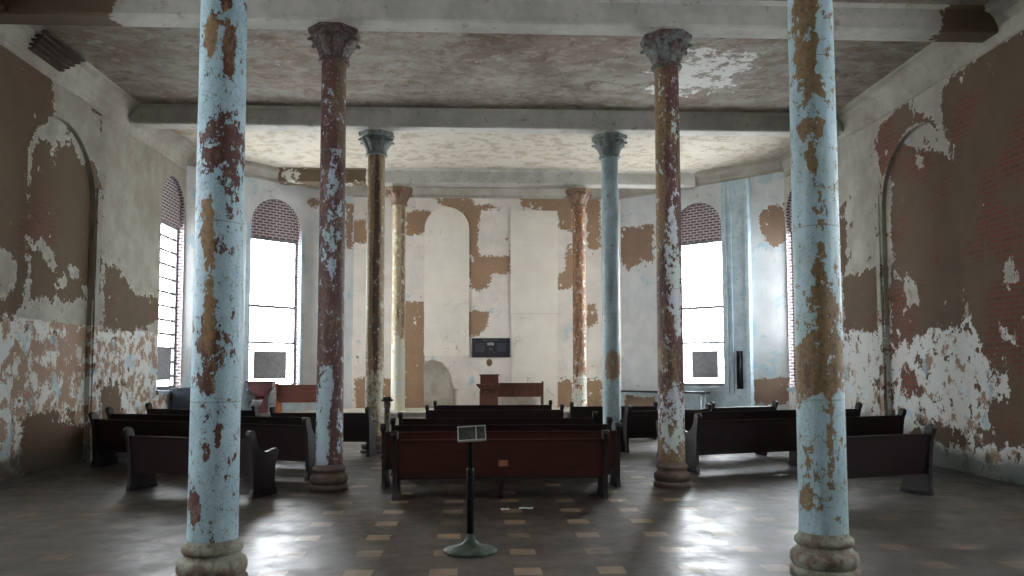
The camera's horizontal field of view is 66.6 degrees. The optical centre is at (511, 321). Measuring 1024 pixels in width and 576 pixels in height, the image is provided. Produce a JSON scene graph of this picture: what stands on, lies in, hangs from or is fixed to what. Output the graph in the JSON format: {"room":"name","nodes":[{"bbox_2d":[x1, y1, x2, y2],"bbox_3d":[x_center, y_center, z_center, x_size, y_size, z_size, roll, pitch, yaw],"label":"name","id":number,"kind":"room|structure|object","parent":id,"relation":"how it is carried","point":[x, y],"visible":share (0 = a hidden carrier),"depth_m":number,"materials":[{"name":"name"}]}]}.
{"room":"abandoned church interior","nodes":[
{"label":"abandoned church interior","id":0,"kind":"room"},
{"bbox_2d":[9,116,94,478],"bbox_3d":[-7.632,-0.490,13.033,0.080,5.880,2.350,0,-4,-3],"label":"wall","id":1,"kind":"structure","parent":0,"point":[53,314],"depth_m":13.00,"materials":[{"name":"paint"}]},
{"bbox_2d":[0,45,186,481],"bbox_3d":[-7.326,-1.372,7.485,0.001,6.950,22.450,0,-4,-3],"label":"wall","id":2,"kind":"structure","parent":0,"point":[131,176],"depth_m":14.84,"materials":[{"name":"paint"}]},
{"bbox_2d":[89,188,101,461],"bbox_3d":[-7.651,0.031,14.308,0.045,5.000,0.140,0,-4,-3],"label":"trim","id":3,"kind":"structure","parent":2,"relation":"attached to","point":[99,191],"depth_m":14.31,"materials":[{"name":"paint"}]},
{"bbox_2d":[0,24,196,170],"bbox_3d":[-7.178,-4.580,7.617,0.300,0.530,22.300,0,-4,-3],"label":"trim","id":4,"kind":"structure","parent":2,"relation":"attached to","point":[84,81],"depth_m":14.20,"materials":[{"name":"paint"}]},
{"bbox_2d":[28,30,85,71],"bbox_3d":[-7.391,-4.335,12.657,0.345,0.308,1.200,0,-4,-3],"label":"air vent","id":5,"kind":"object","parent":4,"relation":"attached to","point":[46,46],"depth_m":12.52,"materials":[{"name":"brown metal"}]},
{"bbox_2d":[156,176,184,394],"bbox_3d":[-7.944,-0.860,17.931,0.360,5.010,1.480,0,-4,-3],"label":"window","id":6,"kind":"structure","parent":2,"relation":"in","point":[173,207],"depth_m":18.44,"materials":[{"name":"brick"}]},
{"bbox_2d":[181,165,353,411],"bbox_3d":[-6.192,-0.567,20.429,0.001,6.950,4.845,-3,-5,43],"label":"wall","id":7,"kind":"structure","parent":0,"point":[304,201],"depth_m":21.08,"materials":[{"name":"paint"}]},
{"bbox_2d":[242,223,251,409],"bbox_3d":[-6.740,-0.128,19.815,0.050,4.800,0.140,-3,-5,43],"label":"trim","id":8,"kind":"structure","parent":7,"relation":"attached to","point":[248,225],"depth_m":19.80,"materials":[{"name":"blue paint"}]},
{"bbox_2d":[187,151,355,196],"bbox_3d":[-6.149,-3.866,20.540,0.200,0.350,4.975,-3,-5,43],"label":"trim","id":9,"kind":"structure","parent":7,"relation":"attached to","point":[253,170],"depth_m":20.22,"materials":[{"name":"paint"}]},
{"bbox_2d":[242,392,302,409],"bbox_3d":[-6.194,2.062,20.254,0.045,0.480,1.720,-3,-5,43],"label":"trim","id":10,"kind":"structure","parent":7,"relation":"attached to","point":[272,396],"depth_m":20.24,"materials":[{"name":"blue paint"}]},
{"bbox_2d":[247,199,300,391],"bbox_3d":[-6.281,-0.717,20.519,0.360,5.040,1.540,-3,-5,43],"label":"window","id":11,"kind":"structure","parent":7,"relation":"in","point":[274,220],"depth_m":20.64,"materials":[{"name":"brick"}]},
{"bbox_2d":[299,231,304,409],"bbox_3d":[-5.652,-0.059,20.958,0.050,4.800,0.100,-3,-5,43],"label":"trim","id":12,"kind":"structure","parent":7,"relation":"attached to","point":[302,232],"depth_m":20.96,"materials":[{"name":"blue paint"}]},
{"bbox_2d":[259,407,689,431],"bbox_3d":[-0.616,2.646,20.976,12.610,0.584,2.390,0,-4,-3],"label":"floor","id":13,"kind":"structure","parent":0,"point":[409,413],"depth_m":19.89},
{"bbox_2d":[245,381,277,412],"bbox_3d":[-6.308,1.884,19.643,0.680,0.800,0.480,0,-4,-3],"label":"lectern","id":14,"kind":"object","parent":13,"relation":"on","point":[261,390],"visible":0.9,"depth_m":19.47,"materials":[{"name":"brown wood"}]},
{"bbox_2d":[276,383,315,412],"bbox_3d":[-5.190,1.925,19.927,1.550,0.750,0.495,0,-4,-3],"label":"wooden bench","id":15,"kind":"object","parent":13,"relation":"on","point":[284,393],"visible":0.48,"depth_m":19.71,"materials":[{"name":"orange wood"}]},
{"bbox_2d":[476,374,500,404],"bbox_3d":[-0.641,1.891,21.117,0.660,0.950,0.600,0,-4,-3],"label":"pulpit","id":16,"kind":"object","parent":13,"relation":"on","point":[488,386],"visible":0.83,"depth_m":20.87,"materials":[{"name":"brown wood"}]},
{"bbox_2d":[497,381,543,404],"bbox_3d":[0.204,2.031,21.853,1.330,0.760,0.495,0,-4,-3],"label":"wooden bench","id":17,"kind":"object","parent":13,"relation":"on","point":[506,389],"visible":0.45,"depth_m":21.66,"materials":[{"name":"brown wood"}]},
{"bbox_2d":[621,390,709,408],"bbox_3d":[4.003,2.125,21.291,2.900,0.490,0.360,-3,-5,41],"label":"bench","id":18,"kind":"object","parent":13,"relation":"on","point":[700,394],"visible":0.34,"depth_m":21.14,"materials":[{"name":"wood"}]},
{"bbox_2d":[352,197,622,407],"bbox_3d":[-0.678,-0.455,22.365,7.700,6.950,0.001,0,-4,-3],"label":"wall","id":19,"kind":"structure","parent":0,"point":[489,219],"depth_m":22.38,"materials":[{"name":"paint"}]},
{"bbox_2d":[424,360,453,406],"bbox_3d":[-2.082,1.738,22.148,0.860,1.350,0.065,0,-4,-3],"label":"trim","id":20,"kind":"structure","parent":19,"relation":"attached to","point":[437,386],"depth_m":22.11,"materials":[{"name":"beige paint"}]},
{"bbox_2d":[424,207,468,355],"bbox_3d":[-1.867,-1.171,22.345,1.280,4.280,0.055,0,-4,-3],"label":"arched wall niche","id":21,"kind":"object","parent":19,"relation":"attached to","point":[446,251],"depth_m":22.31,"materials":[{"name":"white paint"}]},
{"bbox_2d":[486,359,491,365],"bbox_3d":[-0.644,1.156,22.252,0.170,0.204,0.028,0,-4,-3],"label":"wall plate","id":22,"kind":"object","parent":19,"relation":"attached to","point":[489,361],"visible":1,"depth_m":22.24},
{"bbox_2d":[472,338,509,356],"bbox_3d":[-0.599,0.735,22.259,1.090,0.550,0.050,0,-4,-3],"label":"notice board","id":23,"kind":"object","parent":19,"relation":"attached to","point":[481,347],"visible":1,"depth_m":22.24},
{"bbox_2d":[511,210,557,312],"bbox_3d":[0.639,-1.742,22.503,1.360,2.970,0.050,0,-4,-3],"label":"wall panel","id":24,"kind":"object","parent":19,"relation":"attached to","point":[534,234],"depth_m":22.48,"materials":[{"name":"white paint"}]},
{"bbox_2d":[511,314,557,406],"bbox_3d":[0.643,1.098,22.332,1.320,2.640,0.038,0,-4,-3],"label":"trim","id":25,"kind":"structure","parent":19,"relation":"attached to","point":[534,359],"depth_m":22.32,"materials":[{"name":"white paint"}]},
{"bbox_2d":[0,437,1023,575],"bbox_3d":[-0.058,2.310,9.282,15.435,0.200,26.400,0,-4,-3],"label":"floor","id":26,"kind":"structure","parent":0,"point":[736,517],"depth_m":8.36,"materials":[{"name":"tile"}]},
{"bbox_2d":[171,387,189,408],"bbox_3d":[-7.428,2.135,17.929,0.640,1.250,0.620,0,-4,-3],"label":"storage cabinet","id":27,"kind":"object","parent":26,"relation":"on","point":[180,395],"visible":0.2,"depth_m":17.67,"materials":[{"name":"grey metal"}]},
{"bbox_2d":[123,427,278,498],"bbox_3d":[-4.204,1.857,10.502,2.104,0.869,0.610,-1,-4,20],"label":"pew","id":28,"kind":"object","parent":26,"relation":"on","point":[147,456],"visible":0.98,"depth_m":10.40,"materials":[{"name":"brown wood"}]},
{"bbox_2d":[88,412,315,480],"bbox_3d":[-5.014,1.957,12.660,4.498,0.941,0.610,-2,-4,22],"label":"pew","id":29,"kind":"object","parent":26,"relation":"on","point":[293,442],"visible":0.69,"depth_m":12.54,"materials":[{"name":"brown wood"}]},
{"bbox_2d":[145,402,259,415],"bbox_3d":[-6.305,2.159,16.156,2.601,0.977,0.610,-1,-4,15],"label":"pew","id":30,"kind":"object","parent":26,"relation":"on","point":[254,412],"visible":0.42,"depth_m":16.09,"materials":[{"name":"brown wood"}]},
{"bbox_2d":[249,400,262,405],"bbox_3d":[-5.151,1.626,15.652,0.308,0.137,0.200,0,-4,-3],"label":"draped cloth","id":31,"kind":"object","parent":30,"relation":"on","point":[251,402],"visible":0.99,"depth_m":15.60,"materials":[{"name":"white fabric"}]},
{"bbox_2d":[105,407,315,457],"bbox_3d":[-5.295,2.031,14.052,4.565,0.968,0.610,-1,-4,18],"label":"pew","id":32,"kind":"object","parent":26,"relation":"on","point":[109,410],"visible":0.23,"depth_m":14.00,"materials":[{"name":"brown wood"}]},
{"bbox_2d":[175,0,247,575],"bbox_3d":[-2.309,-1.286,6.189,0.710,6.600,0.710,0,-4,-3],"label":"column","id":33,"kind":"structure","parent":26,"relation":"on","point":[213,546],"depth_m":5.99,"materials":[{"name":"paint"}]},
{"bbox_2d":[269,406,376,456],"bbox_3d":[-3.650,2.105,15.140,1.967,0.950,0.610,0,-4,6],"label":"pew","id":34,"kind":"object","parent":26,"relation":"on","point":[357,427],"visible":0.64,"depth_m":14.88,"materials":[{"name":"brown wood"}]},
{"bbox_2d":[307,19,360,491],"bbox_3d":[-2.538,-0.986,10.984,0.710,6.600,0.710,0,-4,-3],"label":"column","id":35,"kind":"structure","parent":26,"relation":"on","point":[334,41],"depth_m":10.84,"materials":[{"name":"paint"}]},
{"bbox_2d":[358,126,394,453],"bbox_3d":[-2.767,-0.686,15.790,0.710,6.600,0.710,0,-4,-3],"label":"column","id":36,"kind":"structure","parent":26,"relation":"on","point":[376,140],"depth_m":15.66,"materials":[{"name":"paint"}]},
{"bbox_2d":[380,397,392,458],"bbox_3d":[-2.332,1.972,14.561,0.260,1.140,0.260,0,-4,-3],"label":"stand","id":37,"kind":"object","parent":26,"relation":"on","point":[386,400],"visible":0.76,"depth_m":14.53,"materials":[{"name":"black metal"}]},
{"bbox_2d":[385,183,412,410],"bbox_3d":[-2.996,-0.387,20.585,0.710,6.600,0.710,0,-4,-3],"label":"column","id":38,"kind":"structure","parent":26,"relation":"on","point":[399,194],"depth_m":20.46,"materials":[{"name":"paint"}]},
{"bbox_2d":[443,425,496,557],"bbox_3d":[-0.378,1.506,7.080,0.484,1.133,0.484,0,-4,-3],"label":"sign stand","id":39,"kind":"object","parent":26,"relation":"on","point":[469,548],"visible":1,"depth_m":7.04,"materials":[{"name":"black metal"}]},
{"bbox_2d":[433,400,551,409],"bbox_3d":[-0.475,2.381,19.288,2.904,0.905,0.610,0,-4,-3],"label":"pew","id":40,"kind":"object","parent":26,"relation":"on","point":[436,407],"visible":0.34,"depth_m":19.07,"materials":[{"name":"brown wood"}]},
{"bbox_2d":[425,404,563,418],"bbox_3d":[-0.378,2.235,16.945,2.974,0.905,0.610,0,-4,-3],"label":"pew","id":41,"kind":"object","parent":26,"relation":"on","point":[429,413],"visible":0.45,"depth_m":16.73,"materials":[{"name":"brown wood"}]},
{"bbox_2d":[398,411,597,424],"bbox_3d":[-0.253,2.051,14.003,3.524,0.905,0.610,0,-4,-3],"label":"pew","id":42,"kind":"object","parent":26,"relation":"on","point":[431,421],"visible":0.36,"depth_m":13.78,"materials":[{"name":"brown wood"}]},
{"bbox_2d":[391,429,609,500],"bbox_3d":[-0.151,1.821,10.091,2.754,0.878,0.610,0,-4,-3],"label":"pew","id":43,"kind":"object","parent":26,"relation":"on","point":[412,459],"visible":1,"depth_m":9.89,"materials":[{"name":"brown wood"}]},
{"bbox_2d":[380,422,621,488],"bbox_3d":[-0.152,1.867,11.060,3.344,0.905,0.610,0,-4,-3],"label":"pew","id":44,"kind":"object","parent":26,"relation":"on","point":[614,439],"visible":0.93,"depth_m":10.85,"materials":[{"name":"brown wood"}]},
{"bbox_2d":[390,416,612,475],"bbox_3d":[-0.167,1.952,12.409,3.464,0.905,0.610,0,-4,-3],"label":"pew","id":45,"kind":"object","parent":26,"relation":"on","point":[489,427],"visible":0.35,"depth_m":12.20,"materials":[{"name":"brown wood"}]},
{"bbox_2d":[565,185,592,405],"bbox_3d":[1.799,-0.381,20.813,0.710,6.600,0.710,0,-4,-3],"label":"column","id":46,"kind":"structure","parent":26,"relation":"on","point":[578,196],"depth_m":20.69,"materials":[{"name":"paint"}]},
{"bbox_2d":[591,129,626,451],"bbox_3d":[2.027,-0.680,16.018,0.710,6.600,0.710,0,-4,-3],"label":"column","id":47,"kind":"structure","parent":26,"relation":"on","point":[609,143],"depth_m":15.89,"materials":[{"name":"paint"}]},
{"bbox_2d":[567,401,657,439],"bbox_3d":[2.374,2.330,18.550,2.075,0.905,0.610,0,-4,-4],"label":"pew","id":48,"kind":"object","parent":26,"relation":"on","point":[575,411],"visible":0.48,"depth_m":18.31,"materials":[{"name":"brown wood"}]},
{"bbox_2d":[620,403,711,452],"bbox_3d":[3.111,2.158,16.101,2.030,0.941,0.610,1,-4,-23],"label":"pew","id":49,"kind":"object","parent":26,"relation":"on","point":[635,424],"visible":0.43,"depth_m":15.65,"materials":[{"name":"brown wood"}]},
{"bbox_2d":[640,26,692,488],"bbox_3d":[2.257,-0.980,11.213,0.710,6.600,0.710,0,-4,-3],"label":"column","id":50,"kind":"structure","parent":26,"relation":"on","point":[665,47],"depth_m":11.07,"materials":[{"name":"paint"}]},
{"bbox_2d":[710,400,778,410],"bbox_3d":[5.082,2.246,17.568,1.844,0.941,0.610,1,-4,-24],"label":"pew","id":51,"kind":"object","parent":26,"relation":"on","point":[775,403],"visible":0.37,"depth_m":17.38,"materials":[{"name":"brown wood"}]},
{"bbox_2d":[656,402,862,456],"bbox_3d":[4.811,2.062,15.041,4.215,0.996,0.610,1,-4,-16],"label":"pew","id":52,"kind":"object","parent":26,"relation":"on","point":[755,414],"visible":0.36,"depth_m":14.71,"materials":[{"name":"brown wood"}]},
{"bbox_2d":[685,408,906,472],"bbox_3d":[4.857,1.977,13.315,4.291,0.950,0.610,1,-4,-20],"label":"pew","id":53,"kind":"object","parent":26,"relation":"on","point":[707,437],"visible":0.62,"depth_m":12.80,"materials":[{"name":"brown wood"}]},
{"bbox_2d":[787,0,860,575],"bbox_3d":[2.485,-1.279,6.418,0.710,6.600,0.710,0,-4,-3],"label":"column","id":54,"kind":"structure","parent":26,"relation":"on","point":[824,545],"depth_m":6.21,"materials":[{"name":"paint"}]},
{"bbox_2d":[846,424,936,495],"bbox_3d":[4.653,1.793,10.136,1.644,0.923,0.610,1,-4,-18],"label":"pew","id":55,"kind":"object","parent":26,"relation":"on","point":[908,456],"visible":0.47,"depth_m":10.03,"materials":[{"name":"brown wood"}]},
{"bbox_2d":[42,0,990,171],"bbox_3d":[-0.070,-4.726,9.721,15.100,0.001,26.200,0,-4,-3],"label":"ceiling","id":56,"kind":"structure","parent":0,"point":[153,65],"depth_m":14.33,"materials":[{"name":"paint"}]},
{"bbox_2d":[129,104,843,136],"bbox_3d":[-0.376,-4.139,16.119,14.700,0.375,0.500,0,-4,-3],"label":"ceiling beam","id":57,"kind":"structure","parent":56,"relation":"attached to","point":[147,116],"depth_m":15.94,"materials":[{"name":"paint"}]},
{"bbox_2d":[0,0,997,42],"bbox_3d":[-0.146,-4.439,11.314,14.700,0.375,0.500,0,-4,-3],"label":"ceiling beam","id":58,"kind":"structure","parent":56,"relation":"attached to","point":[699,18],"depth_m":11.18,"materials":[{"name":"paint"}]},
{"bbox_2d":[620,172,788,409],"bbox_3d":[4.996,-0.552,20.961,4.845,6.950,0.001,-3,-5,41],"label":"wall","id":59,"kind":"structure","parent":0,"point":[767,205],"depth_m":20.09,"materials":[{"name":"paint"}]},
{"bbox_2d":[278,167,695,188],"bbox_3d":[-0.604,-3.840,20.914,11.069,0.375,0.500,0,-4,-3],"label":"beam","id":60,"kind":"structure","parent":59,"relation":"attached to","point":[287,175],"depth_m":20.73,"materials":[{"name":"paint"}]},
{"bbox_2d":[354,186,619,199],"bbox_3d":[-0.678,-3.755,22.470,7.760,0.350,0.200,0,-4,-3],"label":"trim","id":61,"kind":"structure","parent":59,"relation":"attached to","point":[361,191],"depth_m":22.45,"materials":[{"name":"paint"}]},
{"bbox_2d":[619,157,783,199],"bbox_3d":[4.951,-3.852,21.068,4.975,0.350,0.200,-3,-5,41],"label":"trim","id":62,"kind":"structure","parent":59,"relation":"attached to","point":[770,165],"depth_m":20.40,"materials":[{"name":"paint"}]},
{"bbox_2d":[681,203,724,389],"bbox_3d":[5.076,-0.702,21.060,1.540,5.040,0.360,-3,-5,41],"label":"window","id":63,"kind":"structure","parent":59,"relation":"in","point":[700,222],"depth_m":21.01,"materials":[{"name":"brick"}]},
{"bbox_2d":[684,391,724,408],"bbox_3d":[5.008,2.077,20.787,1.720,0.480,0.045,-3,-5,41],"label":"trim","id":64,"kind":"structure","parent":59,"relation":"attached to","point":[690,402],"depth_m":20.62,"materials":[{"name":"blue paint"}]},
{"bbox_2d":[721,178,753,406],"bbox_3d":[5.801,-0.706,20.124,0.720,5.950,0.218,-3,-5,41],"label":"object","id":65,"kind":"object","parent":59,"relation":"attached to","point":[735,195],"visible":0.84,"depth_m":20.08,"materials":[{"name":"blue paint"}]},
{"bbox_2d":[784,30,1023,484],"bbox_3d":[7.357,-1.353,8.184,0.001,6.950,22.450,0,-4,-3],"label":"wall","id":66,"kind":"structure","parent":0,"point":[980,105],"depth_m":12.04,"materials":[{"name":"paint"}]},
{"bbox_2d":[786,191,795,391],"bbox_3d":[6.979,-0.841,18.641,0.360,5.010,1.480,0,-4,-3],"label":"window","id":67,"kind":"structure","parent":66,"relation":"in","point":[792,388],"depth_m":19.31,"materials":[{"name":"brick"}]},
{"bbox_2d":[874,194,885,415],"bbox_3d":[7.035,0.041,14.867,0.045,5.000,0.140,0,-4,-3],"label":"trim","id":68,"kind":"structure","parent":66,"relation":"attached to","point":[876,197],"depth_m":14.88,"materials":[{"name":"paint"}]},
{"bbox_2d":[775,0,1023,176],"bbox_3d":[7.205,-4.561,8.302,0.300,0.530,22.300,0,-4,-3],"label":"trim","id":69,"kind":"structure","parent":66,"relation":"attached to","point":[937,61],"depth_m":13.38,"materials":[{"name":"paint"}]},
{"bbox_2d":[881,123,974,473],"bbox_3d":[7.142,-0.494,13.512,0.080,5.900,2.500,0,-4,-3],"label":"wall","id":70,"kind":"structure","parent":0,"point":[928,366],"depth_m":13.43,"materials":[{"name":"paint"}]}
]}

